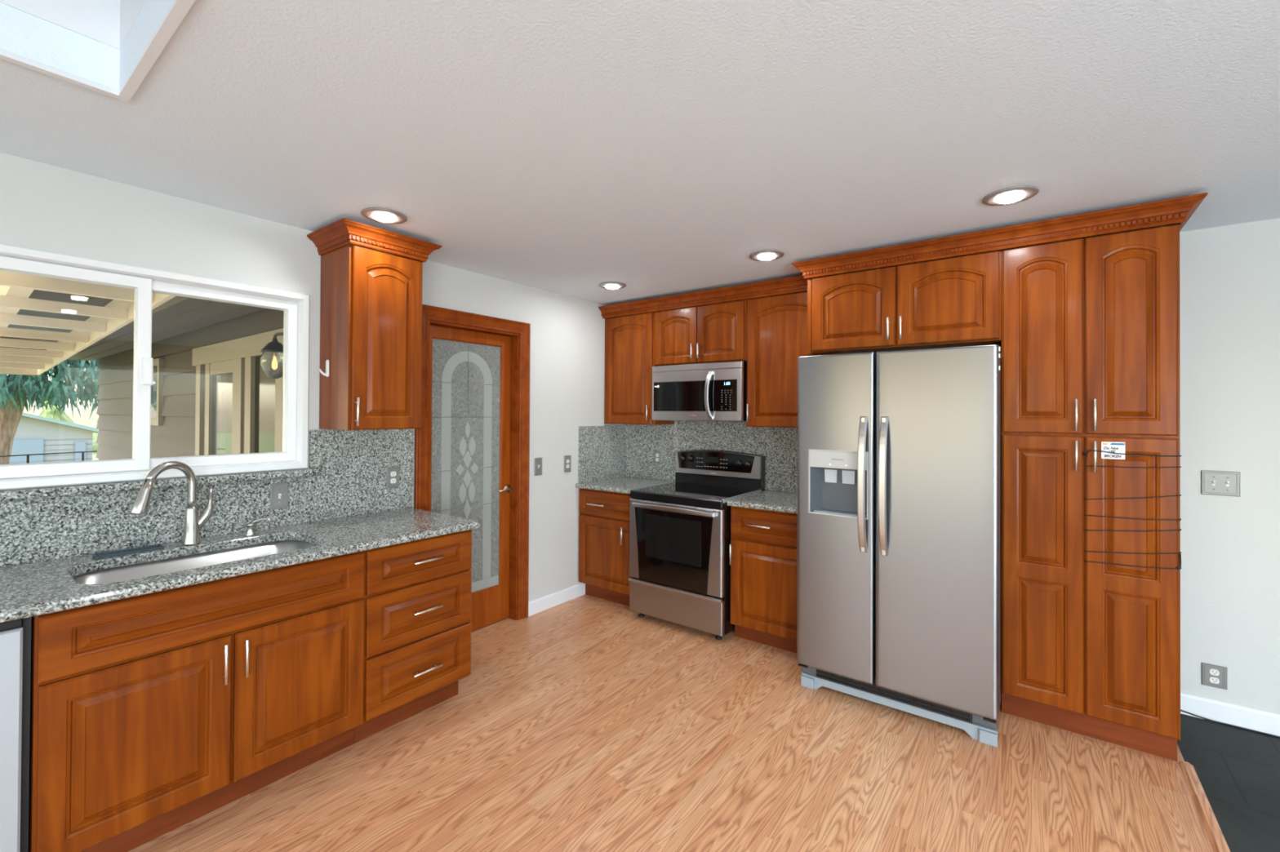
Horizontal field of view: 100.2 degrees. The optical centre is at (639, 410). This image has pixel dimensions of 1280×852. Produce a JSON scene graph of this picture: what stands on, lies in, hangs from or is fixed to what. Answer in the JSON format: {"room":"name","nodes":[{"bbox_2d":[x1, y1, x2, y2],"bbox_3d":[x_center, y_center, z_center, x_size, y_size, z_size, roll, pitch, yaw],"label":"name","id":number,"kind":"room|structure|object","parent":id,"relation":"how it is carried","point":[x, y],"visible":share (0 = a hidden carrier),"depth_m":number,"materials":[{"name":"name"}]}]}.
{"room":"kitchen","nodes":[
{"label":"kitchen","id":0,"kind":"room"},
{"bbox_2d":[0,152,625,601],"bbox_3d":[-2.192,0.277,2.169,0.120,2.405,6.700,0,-1,37],"label":"wall","id":1,"kind":"structure","parent":0,"point":[43,206],"depth_m":2.74,"materials":[{"name":"white paint"}]},
{"bbox_2d":[0,243,309,489],"bbox_3d":[-2.107,-0.152,2.250,0.118,0.883,1.263,0,-1,37],"label":"window","id":2,"kind":"structure","parent":1,"relation":"in","point":[13,259],"depth_m":2.25,"materials":[{"name":"white plastic"}]},
{"bbox_2d":[0,468,319,502],"bbox_3d":[-2.141,0.309,2.084,0.058,0.036,1.647,0,-1,37],"label":"window ledge","id":3,"kind":"object","parent":1,"relation":"attached to","point":[114,487],"visible":1,"depth_m":2.17,"materials":[{"name":"grey stone"}]},
{"bbox_2d":[0,429,413,567],"bbox_3d":[-2.000,0.332,2.306,0.018,0.468,2.172,0,-1,37],"label":"backsplash","id":4,"kind":"structure","parent":1,"relation":"attached to","point":[353,464],"depth_m":2.45,"materials":[{"name":"grey stone"}]},
{"bbox_2d":[270,482,288,510],"bbox_3d":[-1.753,0.419,2.604,0.018,0.127,0.078,0,-1,37],"label":"light switch","id":5,"kind":"object","parent":4,"relation":"attached to","point":[278,491],"visible":1,"depth_m":2.60,"materials":[{"name":"silver metal"}]},
{"bbox_2d":[386,466,399,488],"bbox_3d":[-1.414,0.385,3.064,0.009,0.120,0.076,0,-1,37],"label":"outlet","id":6,"kind":"object","parent":4,"relation":"attached to","point":[392,473],"visible":1,"depth_m":3.06,"materials":[{"name":"silver metal"}]},
{"bbox_2d":[390,471,395,476],"bbox_3d":[-1.411,0.366,3.062,0.002,0.028,0.033,0,-1,37],"label":"receptacle","id":7,"kind":"object","parent":6,"relation":"attached to","point":[392,473],"depth_m":3.06,"materials":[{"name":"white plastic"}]},
{"bbox_2d":[390,478,395,483],"bbox_3d":[-1.411,0.405,3.062,0.002,0.028,0.033,0,-1,37],"label":"receptacle","id":8,"kind":"object","parent":6,"relation":"attached to","point":[392,480],"depth_m":3.06,"materials":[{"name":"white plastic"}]},
{"bbox_2d":[306,217,441,430],"bbox_3d":[-1.386,-0.396,2.804,0.401,0.989,0.509,0,-1,37],"label":"upper cabinet","id":9,"kind":"object","parent":1,"relation":"attached to","point":[371,300],"visible":1,"depth_m":2.69,"materials":[{"name":"brown wood"}]},
{"bbox_2d":[319,360,328,377],"bbox_3d":[-1.597,-0.212,2.713,0.055,0.087,0.020,0,0,4],"label":"wall hook","id":10,"kind":"object","parent":9,"relation":"attached to","point":[326,374],"visible":1,"depth_m":2.71,"materials":[{"name":"white plastic"}]},
{"bbox_2d":[413,304,530,631],"bbox_3d":[-1.122,0.431,3.573,0.146,2.128,0.879,0,-1,37],"label":"door","id":11,"kind":"structure","parent":1,"relation":"in","point":[471,457],"depth_m":3.67,"materials":[{"name":"brown wood"}]},
{"bbox_2d":[533,457,542,475],"bbox_3d":[-0.751,0.419,3.973,0.018,0.130,0.078,0,-1,37],"label":"light switch","id":12,"kind":"object","parent":1,"relation":"attached to","point":[538,461],"visible":1,"depth_m":3.97,"materials":[{"name":"silver metal"}]},
{"bbox_2d":[528,582,585,616],"bbox_3d":[-0.636,1.452,4.131,0.014,0.100,0.612,0,-1,37],"label":"baseboard","id":13,"kind":"structure","parent":1,"relation":"attached to","point":[539,605],"depth_m":4.10,"materials":[{"name":"white paint"}]},
{"bbox_2d":[564,455,570,472],"bbox_3d":[-0.571,0.424,4.220,0.009,0.131,0.078,0,-1,37],"label":"outlet","id":14,"kind":"object","parent":1,"relation":"attached to","point":[566,458],"visible":1,"depth_m":4.21,"materials":[{"name":"silver metal"}]},
{"bbox_2d":[577,425,625,483],"bbox_3d":[-0.309,0.362,4.560,0.018,0.456,0.607,0,-1,37],"label":"backsplash","id":15,"kind":"structure","parent":1,"relation":"attached to","point":[601,449],"depth_m":4.52,"materials":[{"name":"grey stone"}]},
{"bbox_2d":[0,0,1279,305],"bbox_3d":[-0.461,-0.985,0.959,9.300,0.120,6.820,0,-1,37],"label":"ceiling","id":16,"kind":"structure","parent":0,"point":[569,148],"depth_m":1.68,"materials":[{"name":"white paint"}]},
{"bbox_2d":[0,0,195,102],"bbox_3d":[-1.287,-1.404,0.855,1.243,0.976,0.903,0,-1,37],"label":"window","id":17,"kind":"structure","parent":16,"relation":"attached to","point":[108,22],"depth_m":1.47,"materials":[{"name":"white paint"}]},
{"bbox_2d":[360,207,407,224],"bbox_3d":[-1.203,-0.905,2.518,0.198,0.024,0.198,0,-1,37],"label":"recessed light","id":18,"kind":"object","parent":16,"relation":"in","point":[384,215],"visible":1,"depth_m":2.49,"materials":[{"name":"silver metal"}]},
{"bbox_2d":[598,281,626,288],"bbox_3d":[-0.200,-0.890,3.860,0.198,0.024,0.198,0,-1,37],"label":"recessed light","id":19,"kind":"object","parent":16,"relation":"in","point":[608,285],"visible":1,"depth_m":3.82,"materials":[{"name":"silver metal"}]},
{"bbox_2d":[749,249,784,261],"bbox_3d":[0.735,-0.890,3.111,0.198,0.024,0.198,0,-1,37],"label":"recessed light","id":20,"kind":"object","parent":16,"relation":"in","point":[766,255],"visible":1,"depth_m":3.08,"materials":[{"name":"silver metal"}]},
{"bbox_2d":[982,185,1039,205],"bbox_3d":[1.556,-0.892,2.251,0.198,0.024,0.198,0,-1,37],"label":"recessed light","id":21,"kind":"object","parent":16,"relation":"in","point":[1011,195],"visible":1,"depth_m":2.22,"materials":[{"name":"silver metal"}]},
{"bbox_2d":[128,594,1279,851],"bbox_3d":[-0.475,1.540,0.941,9.300,0.120,6.820,0,-1,37],"label":"floor","id":22,"kind":"structure","parent":0,"point":[584,723],"depth_m":2.20,"materials":[{"name":"brown wood"}]},
{"bbox_2d":[0,617,31,851],"bbox_3d":[-2.196,1.039,1.494,0.584,0.872,0.610,0,-1,37],"label":"dishwasher","id":23,"kind":"object","parent":22,"relation":"on","point":[15,635],"visible":0.78,"depth_m":1.54,"materials":[{"name":"silver metal"}]},
{"bbox_2d":[19,617,31,851],"bbox_3d":[-2.209,0.989,1.504,0.550,0.772,0.610,0,-1,37],"label":"tub","id":24,"kind":"object","parent":23,"relation":"in","point":[26,671],"depth_m":1.58,"materials":[{"name":"black plastic"}]},
{"bbox_2d":[28,551,364,851],"bbox_3d":[-1.723,1.042,2.127,0.675,0.880,0.960,0,-1,37],"label":"base cabinet","id":25,"kind":"object","parent":22,"relation":"on","point":[152,714],"visible":1,"depth_m":1.85,"materials":[{"name":"brown wood"}]},
{"bbox_2d":[354,529,471,743],"bbox_3d":[-1.271,1.049,2.729,0.675,0.880,0.544,0,-1,37],"label":"base cabinet","id":26,"kind":"object","parent":22,"relation":"on","point":[418,593],"visible":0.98,"depth_m":2.52,"materials":[{"name":"brown wood"}]},
{"bbox_2d":[0,507,479,622],"bbox_3d":[-1.737,0.583,2.108,0.675,0.035,2.175,0,-1,37],"label":"countertop","id":27,"kind":"structure","parent":26,"relation":"on","point":[27,590],"depth_m":2.05,"materials":[{"name":"grey stone"}]},
{"bbox_2d":[92,544,164,559],"bbox_3d":[-2.022,0.559,2.119,0.070,0.010,0.200,0,-1,37],"label":"tray","id":28,"kind":"object","parent":27,"relation":"on","point":[156,547],"visible":1,"depth_m":2.11,"materials":[{"name":"grey stone"}]},
{"bbox_2d":[128,461,213,546],"bbox_3d":[-1.913,0.387,2.190,0.064,0.356,0.300,0,0,15],"label":"kitchen faucet","id":29,"kind":"object","parent":27,"relation":"on","point":[193,523],"visible":1,"depth_m":2.24,"materials":[{"name":"silver metal"}]},
{"bbox_2d":[72,540,316,584],"bbox_3d":[-1.696,0.692,2.110,0.444,0.178,0.792,0,-1,37],"label":"sink","id":30,"kind":"object","parent":27,"relation":"in","point":[134,571],"visible":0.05,"depth_m":2.21,"materials":[{"name":"silver metal"}]},
{"bbox_2d":[244,517,273,536],"bbox_3d":[-1.733,0.529,2.432,0.109,0.077,0.042,0,0,-7],"label":"soap dispenser","id":31,"kind":"object","parent":27,"relation":"on","point":[251,531],"visible":1,"depth_m":2.42,"materials":[{"name":"silver metal"}]},
{"bbox_2d":[578,488,632,606],"bbox_3d":[-0.094,1.067,4.366,0.590,0.880,0.646,0,-1,37],"label":"base cabinet","id":32,"kind":"object","parent":22,"relation":"on","point":[603,516],"visible":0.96,"depth_m":4.16,"materials":[{"name":"brown wood"}]},
{"bbox_2d":[575,476,674,493],"bbox_3d":[-0.089,0.608,4.371,0.594,0.035,0.640,0,-1,37],"label":"countertop","id":33,"kind":"structure","parent":32,"relation":"on","point":[623,484],"depth_m":4.27,"materials":[{"name":"grey stone"}]},
{"bbox_2d":[628,449,764,639],"bbox_3d":[0.408,0.909,3.905,0.759,1.194,0.731,0,-1,37],"label":"range","id":34,"kind":"object","parent":22,"relation":"on","point":[680,529],"visible":0.92,"depth_m":3.68,"materials":[{"name":"silver metal"}]},
{"bbox_2d":[631,482,757,500],"bbox_3d":[0.408,0.593,3.905,0.731,0.016,0.585,0,-1,37],"label":"cooktop","id":35,"kind":"object","parent":34,"relation":"in","point":[668,491],"depth_m":3.85,"materials":[{"name":"black glass"}]},
{"bbox_2d":[729,506,797,653],"bbox_3d":[0.984,1.067,3.557,0.570,0.880,0.646,0,-1,37],"label":"base cabinet","id":36,"kind":"object","parent":22,"relation":"on","point":[763,545],"visible":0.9,"depth_m":3.36,"materials":[{"name":"brown wood"}]},
{"bbox_2d":[727,489,797,514],"bbox_3d":[0.988,0.609,3.564,0.574,0.035,0.640,0,-1,37],"label":"countertop","id":37,"kind":"structure","parent":36,"relation":"on","point":[770,500],"depth_m":3.46,"materials":[{"name":"grey stone"}]},
{"bbox_2d":[796,344,1001,747],"bbox_3d":[1.462,0.610,2.952,0.909,1.790,0.975,0,-1,37],"label":"refrigerator","id":38,"kind":"object","parent":22,"relation":"on","point":[899,586],"visible":1,"depth_m":2.57,"materials":[{"name":"grey metal"}]},
{"bbox_2d":[1000,224,1180,761],"bbox_3d":[2.190,0.361,2.660,0.626,2.292,0.646,0,-1,37],"label":"pantry cabinet","id":39,"kind":"object","parent":22,"relation":"on","point":[1091,326],"visible":1,"depth_m":2.41,"materials":[{"name":"brown wood"}]},
{"bbox_2d":[1101,441,1124,459],"bbox_3d":[2.096,0.179,2.371,0.079,0.075,0.002,0,-1,37],"label":"paper note","id":40,"kind":"object","parent":39,"relation":"attached to","point":[1114,447],"visible":1,"depth_m":2.37,"materials":[{"name":"white paper"}]},
{"bbox_2d":[1082,449,1182,569],"bbox_3d":[2.256,0.433,2.357,0.472,0.509,0.237,0,0,-9],"label":"cord","id":41,"kind":"object","parent":39,"relation":"attached to","point":[1085,454],"visible":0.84,"depth_m":2.32,"materials":[{"name":"black plastic"}]},
{"bbox_2d":[1177,760,1230,851],"bbox_3d":[0.533,1.473,-0.106,0.046,0.010,5.955,0,-1,37],"label":"trim","id":42,"kind":"structure","parent":22,"relation":"on","point":[1217,841],"depth_m":2.00,"materials":[{"name":"brown wood"}]},
{"bbox_2d":[1180,710,1279,737],"bbox_3d":[2.993,1.493,2.425,0.932,0.033,0.015,0,-1,37],"label":"cable","id":43,"kind":"object","parent":22,"relation":"on","point":[1180,710],"visible":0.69,"depth_m":2.55,"materials":[{"name":"black plastic"}]},
{"bbox_2d":[626,217,1279,715],"bbox_3d":[1.542,0.308,3.630,9.300,2.405,0.120,0,-1,37],"label":"wall","id":44,"kind":"structure","parent":0,"point":[1229,275],"depth_m":2.57,"materials":[{"name":"white paint"}]},
{"bbox_2d":[604,311,674,425],"bbox_3d":[-0.021,-0.333,4.514,0.529,0.902,0.346,0,-1,37],"label":"upper cabinet","id":45,"kind":"object","parent":44,"relation":"attached to","point":[629,340],"visible":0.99,"depth_m":4.39,"materials":[{"name":"brown wood"}]},
{"bbox_2d":[654,299,746,365],"bbox_3d":[0.509,-0.568,4.119,0.792,0.432,0.346,0,-1,37],"label":"upper cabinet","id":46,"kind":"object","parent":44,"relation":"attached to","point":[714,332],"visible":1,"depth_m":3.98,"materials":[{"name":"brown wood"}]},
{"bbox_2d":[651,360,746,421],"bbox_3d":[0.496,-0.133,4.075,0.768,0.426,0.425,0,-1,37],"label":"microwave","id":47,"kind":"object","parent":46,"relation":"attached to","point":[708,391],"visible":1,"depth_m":3.90,"materials":[{"name":"silver metal"}]},
{"bbox_2d":[625,420,797,493],"bbox_3d":[0.644,0.339,4.215,1.919,0.508,0.018,0,-1,37],"label":"backsplash","id":48,"kind":"structure","parent":44,"relation":"attached to","point":[779,446],"depth_m":4.27,"materials":[{"name":"grey stone"}]},
{"bbox_2d":[653,450,661,464],"bbox_3d":[0.150,0.404,4.567,0.077,0.112,0.009,0,-1,37],"label":"outlet","id":49,"kind":"object","parent":48,"relation":"attached to","point":[657,455],"visible":1,"depth_m":4.56,"materials":[{"name":"silver metal"}]},
{"bbox_2d":[746,291,812,427],"bbox_3d":[1.042,-0.333,3.717,0.540,0.902,0.346,0,-1,37],"label":"upper cabinet","id":50,"kind":"object","parent":44,"relation":"attached to","point":[777,325],"visible":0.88,"depth_m":3.64,"materials":[{"name":"brown wood"}]},
{"bbox_2d":[807,250,1001,355],"bbox_3d":[1.557,-0.560,3.146,0.968,0.450,0.646,0,-1,37],"label":"upper cabinet","id":51,"kind":"object","parent":44,"relation":"attached to","point":[956,301],"visible":0.99,"depth_m":2.87,"materials":[{"name":"brown wood"}]},
{"bbox_2d":[598,192,1207,318],"bbox_3d":[1.079,-0.829,3.487,3.532,0.093,0.676,0,-1,37],"label":"crown molding","id":52,"kind":"structure","parent":51,"relation":"attached to","point":[1176,211],"depth_m":2.73,"materials":[{"name":"brown wood"}]},
{"bbox_2d":[1201,662,1226,689],"bbox_3d":[2.791,1.293,2.600,0.087,0.108,0.009,0,-1,37],"label":"outlet","id":53,"kind":"object","parent":44,"relation":"attached to","point":[1214,676],"visible":1,"depth_m":2.60,"materials":[{"name":"silver metal"}]},
{"bbox_2d":[1209,669,1219,675],"bbox_3d":[2.789,1.274,2.598,0.033,0.028,0.002,0,-1,37],"label":"receptacle","id":54,"kind":"object","parent":53,"relation":"attached to","point":[1212,672],"depth_m":2.60,"materials":[{"name":"white plastic"}]},
{"bbox_2d":[1209,676,1219,684],"bbox_3d":[2.789,1.312,2.598,0.033,0.028,0.002,0,-1,37],"label":"receptacle","id":55,"kind":"object","parent":53,"relation":"attached to","point":[1213,680],"depth_m":2.60,"materials":[{"name":"white plastic"}]},
{"bbox_2d":[1200,470,1239,497],"bbox_3d":[2.811,0.355,2.590,0.131,0.118,0.018,0,-1,37],"label":"light switch","id":56,"kind":"object","parent":44,"relation":"attached to","point":[1212,482],"visible":1,"depth_m":2.59,"materials":[{"name":"silver metal"}]},
{"bbox_2d":[1180,692,1279,736],"bbox_3d":[3.874,1.460,1.783,3.112,0.100,0.014,0,-1,37],"label":"baseboard","id":57,"kind":"structure","parent":44,"relation":"attached to","point":[1246,717],"depth_m":2.56,"materials":[{"name":"white paint"}]},
{"label":"outside","id":58,"kind":"structure","parent":0,"visible":0},
{"bbox_3d":[-24.188,2.191,22.840,59.880,0.130,120.000,0,-1,37],"label":"ground","id":59,"kind":"structure","parent":58,"visible":0},
{"bbox_2d":[0,450,97,463],"bbox_3d":[-9.049,1.364,7.926,0.032,1.479,2.700,0,-1,37],"label":"fence","id":60,"kind":"object","parent":59,"relation":"on","point":[28,461],"visible":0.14,"depth_m":8.05,"materials":[{"name":"grey metal"}]},
{"bbox_2d":[0,355,99,464],"bbox_3d":[-11.298,-0.805,9.759,2.030,5.827,3.312,0,-1,37],"label":"cedar tree","id":61,"kind":"object","parent":59,"relation":"on","point":[15,390],"visible":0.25,"depth_m":9.66,"materials":[{"name":"green plant"}]},
{"bbox_2d":[8,412,98,464],"bbox_3d":[-19.150,1.061,16.041,4.500,2.090,4.150,0,-1,37],"label":"house","id":62,"kind":"structure","parent":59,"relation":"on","point":[34,434],"depth_m":15.49,"materials":[{"name":"grey"}]},
{"bbox_2d":[35,400,98,460],"bbox_3d":[-23.141,0.597,20.822,2.976,3.042,14.000,0,-1,37],"label":"hedge","id":63,"kind":"object","parent":59,"relation":"on","point":[48,413],"visible":0.03,"depth_m":21.15,"materials":[{"name":"green plant"}]},
{"bbox_2d":[67,296,284,460],"bbox_3d":[-3.507,0.118,7.139,7.949,4.020,5.330,0,-1,37],"label":"house wing","id":64,"kind":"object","parent":59,"relation":"on","point":[211,393],"visible":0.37,"depth_m":4.52,"materials":[{"name":"brown paint"}]},
{"bbox_2d":[259,332,283,378],"bbox_3d":[-1.906,-0.316,2.846,0.257,0.295,0.130,0,0,28],"label":"lantern","id":65,"kind":"object","parent":64,"relation":"attached to","point":[272,357],"visible":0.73,"depth_m":2.83,"materials":[{"name":"grey metal"}]},
{"bbox_3d":[-6.331,1.843,3.819,8.479,0.489,4.400,0,-1,37],"label":"patio slab","id":66,"kind":"object","parent":59,"relation":"on","visible":0},
{"bbox_2d":[0,271,176,375],"bbox_3d":[-6.189,0.280,3.648,8.030,2.638,3.468,0,-1,37],"label":"patio cover","id":67,"kind":"object","parent":66,"relation":"on","point":[47,322],"visible":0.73,"depth_m":4.33,"materials":[{"name":"beige paint"}]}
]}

